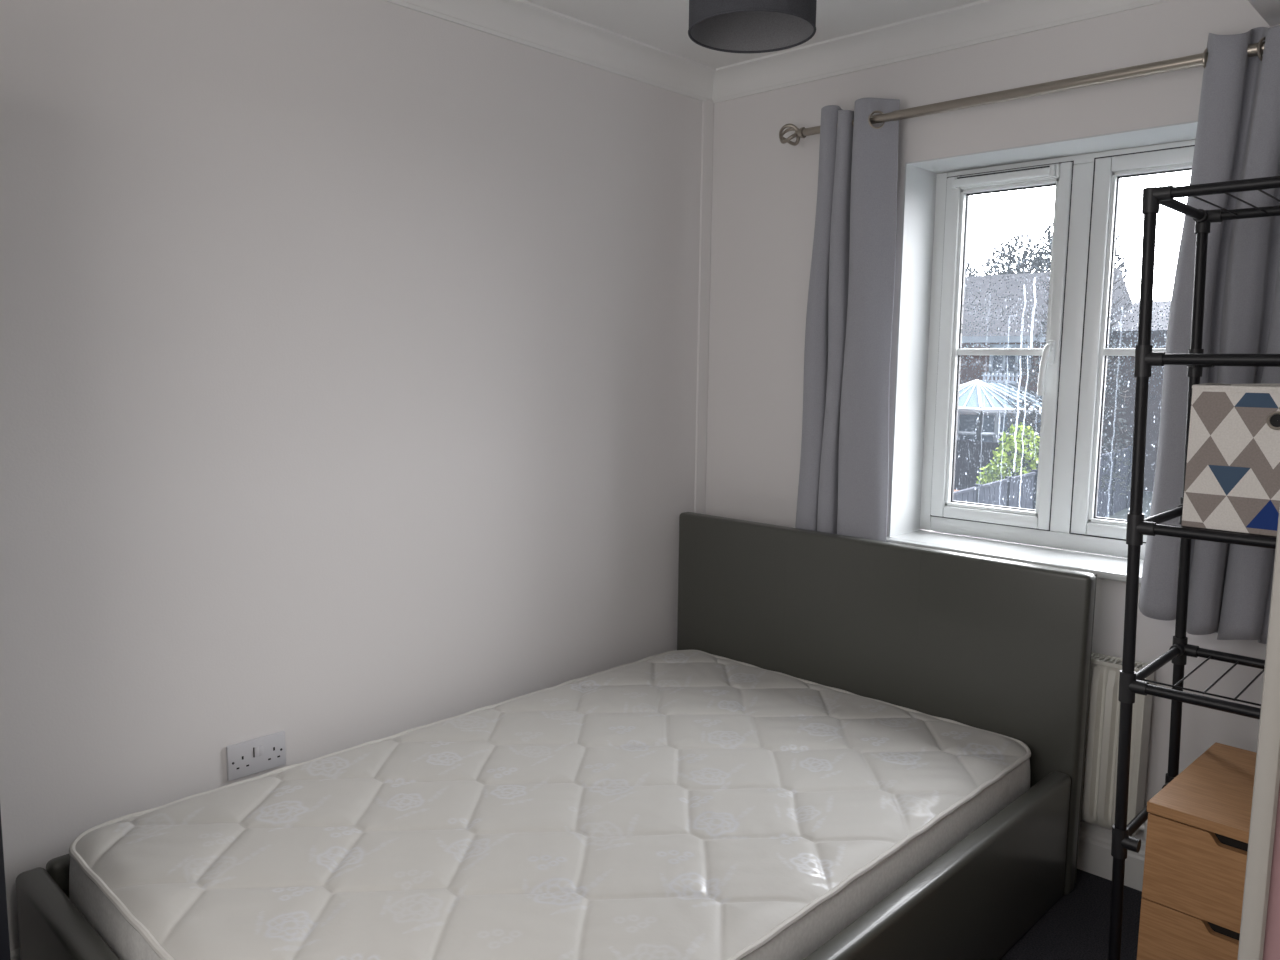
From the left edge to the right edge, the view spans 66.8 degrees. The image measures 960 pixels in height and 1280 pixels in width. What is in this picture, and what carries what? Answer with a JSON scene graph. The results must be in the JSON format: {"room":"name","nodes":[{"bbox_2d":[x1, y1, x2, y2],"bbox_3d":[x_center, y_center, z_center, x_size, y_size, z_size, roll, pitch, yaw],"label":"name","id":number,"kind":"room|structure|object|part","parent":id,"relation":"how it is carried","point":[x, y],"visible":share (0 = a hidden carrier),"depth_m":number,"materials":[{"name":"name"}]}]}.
{"room":"bedroom","nodes":[
{"label":"bedroom","id":0,"kind":"room"},
{"bbox_2d":[0,0,701,950],"bbox_3d":[-0.960,-0.175,2.369,0.150,2.700,3.300,7,9,43],"label":"wall","id":1,"kind":"structure","parent":0,"point":[348,348],"depth_m":2.40,"materials":[{"name":"white paint"}]},
{"bbox_2d":[10,948,20,959],"bbox_3d":[-0.846,1.002,2.524,0.018,0.130,3.100,7,9,43],"label":"baseboard","id":2,"kind":"structure","parent":1,"relation":"attached to","point":[15,954],"depth_m":2.04,"materials":[{"name":"white"}]},
{"bbox_2d":[226,731,285,780],"bbox_3d":[-0.941,0.677,2.384,0.014,0.087,0.146,7,9,43],"label":"wall socket","id":3,"kind":"object","parent":1,"relation":"attached to","point":[263,753],"visible":1,"depth_m":2.38,"materials":[{"name":"grey plastic"}]},
{"bbox_2d":[254,746,258,756],"bbox_3d":[-0.939,0.666,2.377,0.004,0.026,0.012,7,9,43],"label":"rocker switch","id":4,"kind":"object","parent":3,"relation":"attached to","point":[256,748],"depth_m":2.37,"materials":[{"name":"grey plastic"}]},
{"bbox_2d":[259,745,263,755],"bbox_3d":[-0.932,0.665,2.385,0.004,0.026,0.012,7,9,43],"label":"rocker switch","id":5,"kind":"object","parent":3,"relation":"attached to","point":[261,747],"depth_m":2.38,"materials":[{"name":"grey plastic"}]},
{"bbox_2d":[383,0,715,100],"bbox_3d":[-0.791,-1.228,2.232,0.088,0.082,3.100,7,9,43],"label":"trim","id":6,"kind":"structure","parent":1,"relation":"attached to","point":[523,22],"depth_m":2.87,"materials":[{"name":"white paint"}]},
{"bbox_2d":[694,100,713,513],"bbox_3d":[0.222,-0.183,3.493,0.013,2.280,0.050,7,9,43],"label":"trim","id":7,"kind":"structure","parent":1,"relation":"attached to","point":[708,105],"depth_m":3.44,"materials":[{"name":"white paint"}]},
{"bbox_2d":[525,0,980,68],"bbox_3d":[0.422,-1.230,1.203,3.550,0.200,3.500,7,9,43],"label":"ceiling","id":8,"kind":"structure","parent":0,"point":[661,24],"depth_m":2.76,"materials":[{"name":"white paint"}]},
{"bbox_2d":[688,0,816,52],"bbox_3d":[0.227,-1.057,1.932,0.256,0.322,0.256,7,9,43],"label":"pendant light","id":9,"kind":"object","parent":8,"relation":"hanging from","point":[731,26],"visible":1,"depth_m":2.04,"materials":[{"name":"grey fabric"}]},
{"bbox_3d":[0.226,-0.989,1.940,0.254,0.179,0.254,7,9,43],"label":"lamp shade","id":10,"kind":"part","parent":9,"relation":"part of","materials":[{"name":"grey fabric"}]},
{"bbox_2d":[705,0,1279,841],"bbox_3d":[1.513,-0.157,2.495,3.550,2.700,0.300,7,9,43],"label":"wall","id":11,"kind":"structure","parent":0,"point":[764,189],"depth_m":2.90,"materials":[{"name":"white paint"}]},
{"bbox_2d":[712,0,1170,102],"bbox_3d":[1.000,-1.248,2.602,2.162,0.082,0.088,7,9,43],"label":"trim","id":12,"kind":"structure","parent":11,"relation":"attached to","point":[982,21],"depth_m":2.82,"materials":[{"name":"white paint"}]},
{"bbox_2d":[779,41,1264,145],"bbox_3d":[1.109,-1.013,2.500,1.787,0.060,0.120,7,9,43],"label":"curtain rod","id":13,"kind":"object","parent":11,"relation":"attached to","point":[1185,62],"visible":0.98,"depth_m":2.52,"materials":[{"name":"silver metal"}]},
{"bbox_2d":[795,98,899,541],"bbox_3d":[0.629,-0.438,2.972,0.316,1.383,0.074,7,9,43],"label":"curtain","id":14,"kind":"object","parent":13,"relation":"hanging from","point":[844,472],"visible":0.93,"depth_m":2.94,"materials":[{"name":"grey fabric"}]},
{"bbox_2d":[1138,25,1279,643],"bbox_3d":[1.435,-0.316,2.207,0.477,1.418,0.078,7,9,43],"label":"curtain","id":15,"kind":"object","parent":13,"relation":"hanging from","point":[1238,131],"visible":0.76,"depth_m":2.25,"materials":[{"name":"grey fabric"}]},
{"bbox_2d":[886,120,1197,583],"bbox_3d":[1.185,-0.342,2.732,0.972,1.152,0.305,7,9,43],"label":"window","id":16,"kind":"structure","parent":11,"relation":"in","point":[1073,368],"depth_m":2.84,"materials":[{"name":"white paint"}]},
{"bbox_3d":[1.095,-0.395,2.952,0.376,1.057,0.055,7,9,43],"label":"sash","id":17,"kind":"part","parent":16,"relation":"part of","materials":[{"name":"white plastic"}]},
{"bbox_2d":[951,165,1055,188],"bbox_3d":[1.071,-0.896,2.871,0.312,0.032,0.022,7,9,43],"label":"vent","id":18,"kind":"object","parent":16,"relation":"attached to","point":[1013,176],"depth_m":2.87,"materials":[{"name":"white plastic"}]},
{"bbox_3d":[1.103,-0.393,2.952,0.276,0.957,0.001,7,9,43],"label":"pane","id":19,"kind":"part","parent":16,"relation":"part of","materials":[{"name":"clear glass"}]},
{"bbox_3d":[1.157,0.223,2.778,0.972,0.020,0.245,7,9,43],"label":"sill","id":20,"kind":"part","parent":16,"relation":"part of","materials":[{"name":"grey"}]},
{"bbox_3d":[1.178,-0.325,2.809,0.051,0.161,0.027,-3,8,-32],"label":"handle","id":21,"kind":"part","parent":16,"relation":"part of","materials":[{"name":"white plastic"}]},
{"bbox_3d":[1.415,-0.355,2.653,0.380,1.057,0.049,7,9,43],"label":"sash","id":22,"kind":"part","parent":16,"relation":"part of","materials":[{"name":"white plastic"}]},
{"bbox_3d":[1.416,-0.353,2.654,0.268,0.957,0.001,7,9,43],"label":"pane","id":23,"kind":"part","parent":16,"relation":"part of","materials":[{"name":"clear glass"}]},
{"bbox_2d":[1077,821,1145,890],"bbox_3d":[0.994,0.982,2.895,2.162,0.130,0.018,7,9,43],"label":"baseboard","id":24,"kind":"structure","parent":11,"relation":"attached to","point":[1095,857],"depth_m":2.64,"materials":[{"name":"white paint"}]},
{"bbox_2d":[1080,652,1153,839],"bbox_3d":[1.042,0.752,2.763,0.815,0.620,0.103,7,9,43],"label":"radiator","id":25,"kind":"object","parent":11,"relation":"attached to","point":[1098,802],"visible":0.1,"depth_m":2.52,"materials":[{"name":"white metal"}]},
{"bbox_2d":[1091,652,1147,671],"bbox_3d":[1.022,0.448,2.734,0.765,0.010,0.068,7,9,43],"label":"grille","id":26,"kind":"object","parent":25,"relation":"attached to","point":[1100,662],"depth_m":2.53,"materials":[{"name":"white metal"}]},
{"bbox_2d":[1248,0,1279,25],"bbox_3d":[1.375,-1.093,1.796,0.487,0.189,0.750,7,9,43],"label":"trim","id":27,"kind":"structure","parent":11,"relation":"attached to","point":[1269,10],"depth_m":2.14,"materials":[{"name":"white paint"}]},
{"bbox_2d":[999,869,1141,959],"bbox_3d":[0.389,1.267,1.502,3.550,0.120,3.500,7,9,43],"label":"floor","id":28,"kind":"structure","parent":0,"point":[1076,926],"depth_m":2.40,"materials":[{"name":"grey carpet"}]},
{"bbox_2d":[0,809,10,959],"bbox_3d":[-1.415,0.243,1.360,0.613,1.900,0.737,7,9,43],"label":"wardrobe","id":29,"kind":"object","parent":28,"relation":"on","point":[4,928],"visible":1,"depth_m":1.49,"materials":[{"name":"black"}]},
{"bbox_2d":[15,512,1096,959],"bbox_3d":[-0.060,0.679,2.247,1.383,0.858,2.094,7,9,43],"label":"frame","id":30,"kind":"object","parent":28,"relation":"on","point":[1000,646],"visible":0.44,"depth_m":2.61,"materials":[{"name":"grey leather"}]},
{"bbox_3d":[-0.547,0.879,2.739,0.040,0.330,1.979,7,9,43],"label":"rail","id":31,"kind":"part","parent":30,"relation":"part of","materials":[{"name":"grey leather"}]},
{"bbox_3d":[-0.766,1.021,1.544,1.360,0.328,0.056,7,9,43],"label":"footboard","id":32,"kind":"part","parent":30,"relation":"part of","materials":[{"name":"grey leather"}]},
{"bbox_2d":[69,650,1030,959],"bbox_3d":[-0.073,0.810,2.283,1.260,0.220,1.972,7,9,43],"label":"mattress","id":33,"kind":"object","parent":30,"relation":"on","point":[675,804],"visible":0.95,"depth_m":2.04,"materials":[{"name":"white fabric"}]},
{"bbox_3d":[0.643,0.601,2.977,1.383,0.858,0.052,7,9,43],"label":"headboard","id":34,"kind":"part","parent":30,"relation":"part of","materials":[{"name":"grey leather"}]},
{"bbox_3d":[0.410,0.998,1.828,0.054,0.336,1.979,7,9,43],"label":"rail","id":35,"kind":"part","parent":30,"relation":"part of","materials":[{"name":"grey leather"}]},
{"bbox_2d":[1108,176,1279,959],"bbox_3d":[1.249,0.308,1.891,0.511,1.714,0.385,7,9,43],"label":"shelf unit","id":36,"kind":"object","parent":28,"relation":"on","point":[1131,682],"visible":0.81,"depth_m":1.91,"materials":[{"name":"black metal"}]},
{"bbox_3d":[0.967,0.302,1.914,0.063,1.688,0.022,7,9,43],"label":"post","id":37,"kind":"part","parent":36,"relation":"part of","materials":[{"name":"black metal"}]},
{"bbox_3d":[1.091,0.713,2.086,0.019,0.019,0.355,7,9,43],"label":"rail","id":38,"kind":"part","parent":36,"relation":"part of","materials":[{"name":"black metal"}]},
{"bbox_3d":[1.090,0.392,2.052,0.019,0.019,0.355,7,9,43],"label":"rail","id":39,"kind":"part","parent":36,"relation":"part of","materials":[{"name":"black metal"}]},
{"bbox_3d":[1.089,0.078,2.020,0.019,0.019,0.355,7,9,43],"label":"rail","id":40,"kind":"part","parent":36,"relation":"part of","materials":[{"name":"black metal"}]},
{"bbox_3d":[1.086,-0.551,1.955,0.019,0.019,0.355,7,9,43],"label":"rail","id":41,"kind":"part","parent":36,"relation":"part of","materials":[{"name":"black metal"}]},
{"bbox_3d":[1.213,0.275,2.169,0.063,1.688,0.022,7,9,43],"label":"post","id":42,"kind":"part","parent":36,"relation":"part of","materials":[{"name":"black metal"}]},
{"bbox_3d":[1.274,0.414,1.929,0.440,0.008,0.285,7,9,43],"label":"wire shelf","id":43,"kind":"part","parent":36,"relation":"part of","materials":[{"name":"black metal"}]},
{"bbox_3d":[1.126,0.426,1.774,0.440,0.021,0.021,7,9,43],"label":"rail","id":44,"kind":"part","parent":36,"relation":"part of","materials":[{"name":"black metal"}]},
{"bbox_3d":[1.125,0.112,1.742,0.440,0.021,0.021,7,9,43],"label":"rail","id":45,"kind":"part","parent":36,"relation":"part of","materials":[{"name":"black metal"}]},
{"bbox_3d":[1.123,-0.212,1.708,0.440,0.021,0.021,7,9,43],"label":"rail","id":46,"kind":"part","parent":36,"relation":"part of","materials":[{"name":"black metal"}]},
{"bbox_3d":[1.122,-0.517,1.677,0.440,0.021,0.021,7,9,43],"label":"rail","id":47,"kind":"part","parent":36,"relation":"part of","materials":[{"name":"black metal"}]},
{"bbox_2d":[1181,383,1279,537],"bbox_3d":[1.221,-0.043,1.830,0.285,0.277,0.282,7,9,43],"label":"storage basket","id":48,"kind":"object","parent":36,"relation":"on","point":[1232,477],"visible":1,"depth_m":1.77,"materials":[{"name":"multicoloured fabric"}]},
{"bbox_3d":[1.372,0.399,2.029,0.440,0.021,0.021,7,9,43],"label":"rail","id":49,"kind":"part","parent":36,"relation":"part of","materials":[{"name":"black metal"}]},
{"bbox_3d":[1.246,-0.527,1.805,0.440,0.008,0.357,7,9,43],"label":"wire shelf","id":50,"kind":"part","parent":36,"relation":"part of","materials":[{"name":"black metal"}]},
{"bbox_3d":[1.369,-0.239,1.963,0.440,0.021,0.021,7,9,43],"label":"rail","id":51,"kind":"part","parent":36,"relation":"part of","materials":[{"name":"black metal"}]},
{"bbox_3d":[1.368,-0.544,1.932,0.440,0.021,0.021,7,9,43],"label":"rail","id":52,"kind":"part","parent":36,"relation":"part of","materials":[{"name":"black metal"}]},
{"bbox_2d":[1137,742,1256,959],"bbox_3d":[1.257,0.892,1.906,0.435,0.552,0.385,-6,10,-44],"label":"dresser","id":53,"kind":"object","parent":28,"relation":"on","point":[1198,825],"visible":0.89,"depth_m":1.83,"materials":[{"name":"brown wood"}]},
{"bbox_3d":[1.110,0.912,1.763,0.017,0.170,0.379,-6,10,-44],"label":"drawer","id":54,"kind":"part","parent":53,"relation":"part of","materials":[{"name":"brown wood"}]},
{"bbox_3d":[1.112,0.741,1.742,0.017,0.170,0.379,-6,10,-44],"label":"drawer","id":55,"kind":"part","parent":53,"relation":"part of","materials":[{"name":"brown wood"}]},
{"bbox_3d":[0.774,0.030,0.859,0.138,2.700,3.100,7,9,43],"label":"wall","id":56,"kind":"structure","parent":0,"visible":0},
{"bbox_2d":[1237,506,1279,959],"bbox_3d":[0.337,0.299,0.539,0.011,2.030,0.018,7,9,43],"label":"trim","id":57,"kind":"structure","parent":56,"relation":"attached to","point":[1267,767],"depth_m":0.52,"materials":[{"name":"white"}]},
{"bbox_2d":[1263,783,1279,959],"bbox_3d":[0.390,0.306,0.489,0.135,2.030,0.006,7,9,43],"label":"trim","id":58,"kind":"structure","parent":56,"relation":"attached to","point":[1271,951],"depth_m":0.52,"materials":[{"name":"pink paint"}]},
{"label":"outside","id":59,"kind":"structure","parent":0,"visible":0},
{"bbox_2d":[1043,491,1152,559],"bbox_3d":[31.523,0.269,36.510,120.000,0.200,89.400,7,9,43],"label":"ground","id":60,"kind":"structure","parent":59,"point":[1147,496],"depth_m":28.39,"materials":[{"name":"grey"}]},
{"bbox_2d":[965,259,981,276],"bbox_3d":[15.162,-6.448,48.435,3.872,9.877,3.382,7,9,43],"label":"tree","id":61,"kind":"object","parent":60,"relation":"on","point":[968,267],"visible":0.02,"depth_m":47.28,"materials":[{"name":"grey plant"}]},
{"bbox_2d":[954,439,1037,489],"bbox_3d":[9.582,-0.485,31.803,8.772,1.840,0.125,7,9,41],"label":"fence","id":62,"kind":"object","parent":60,"relation":"on","point":[971,456],"visible":0.06,"depth_m":30.92,"materials":[{"name":"grey wood"}]},
{"bbox_3d":[10.460,-0.382,31.042,0.120,1.840,0.120,7,9,43],"label":"post","id":63,"kind":"part","parent":62,"relation":"part of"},
{"bbox_2d":[957,373,1041,442],"bbox_3d":[11.637,-1.719,33.456,4.453,3.950,3.969,7,9,43],"label":"conservatory","id":64,"kind":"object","parent":60,"relation":"on","point":[980,414],"visible":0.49,"depth_m":31.73,"materials":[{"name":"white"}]},
{"bbox_3d":[11.734,-1.007,32.656,5.325,2.730,2.723,2,7,11],"label":"frame","id":65,"kind":"part","parent":64,"relation":"part of","materials":[{"name":"grey"}]},
{"bbox_2d":[976,422,1039,483],"bbox_3d":[8.868,0.036,23.094,1.636,2.863,1.501,7,9,43],"label":"bush","id":66,"kind":"object","parent":60,"relation":"on","point":[1021,458],"visible":0.31,"depth_m":22.77,"materials":[{"name":"green plant"}]},
{"bbox_2d":[980,233,1048,275],"bbox_3d":[19.398,-7.220,50.441,4.332,11.042,3.459,7,9,43],"label":"tree","id":67,"kind":"object","parent":60,"relation":"on","point":[1022,265],"visible":0.18,"depth_m":49.65,"materials":[{"name":"grey plant"}]},
{"bbox_2d":[935,446,1132,545],"bbox_3d":[6.398,1.028,18.763,0.130,1.860,28.883,6,9,38],"label":"fence","id":68,"kind":"object","parent":60,"relation":"on","point":[1019,491],"visible":0.15,"depth_m":21.50,"materials":[{"name":"grey wood"}]},
{"bbox_3d":[6.562,1.005,18.968,0.120,1.860,0.120,7,9,43],"label":"post","id":69,"kind":"part","parent":68,"relation":"part of","materials":[{"name":"white"}]},
{"bbox_3d":[7.704,0.850,20.390,0.120,1.860,0.120,7,9,43],"label":"post","id":70,"kind":"part","parent":68,"relation":"part of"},
{"bbox_3d":[8.846,0.694,21.811,0.120,1.860,0.120,7,9,43],"label":"post","id":71,"kind":"part","parent":68,"relation":"part of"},
{"bbox_3d":[12.271,0.228,26.076,0.120,1.860,0.120,7,9,43],"label":"post","id":72,"kind":"part","parent":68,"relation":"part of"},
{"bbox_3d":[13.413,0.073,27.498,0.120,1.860,0.120,7,9,43],"label":"post","id":73,"kind":"part","parent":68,"relation":"part of","materials":[{"name":"grey wood"}]},
{"bbox_3d":[14.555,-0.083,28.920,0.120,1.860,0.120,7,9,43],"label":"post","id":74,"kind":"part","parent":68,"relation":"part of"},
{"bbox_2d":[960,268,1132,391],"bbox_3d":[11.930,-4.435,40.262,14.500,7.730,7.600,7,9,43],"label":"brick house","id":75,"kind":"structure","parent":60,"relation":"on","point":[967,375],"depth_m":35.34,"materials":[{"name":"grey"}]},
{"bbox_2d":[998,253,1149,494],"bbox_3d":[11.822,-3.449,26.163,4.049,9.136,3.880,7,9,43],"label":"tree","id":76,"kind":"object","parent":60,"relation":"on","point":[1025,420],"visible":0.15,"depth_m":26.12,"materials":[{"name":"grey plant"}]},
{"bbox_2d":[1029,223,1126,281],"bbox_3d":[19.685,-6.649,44.063,4.337,11.436,3.824,7,9,43],"label":"tree","id":77,"kind":"object","parent":60,"relation":"on","point":[1046,261],"visible":0.02,"depth_m":43.82,"materials":[{"name":"grey plant"}]},
{"bbox_2d":[1101,301,1170,491],"bbox_3d":[23.459,-2.701,31.706,14.000,6.630,7.600,7,9,43],"label":"brick house","id":78,"kind":"structure","parent":60,"relation":"on","point":[1155,384],"depth_m":33.20,"materials":[{"name":"brick"}]}
]}

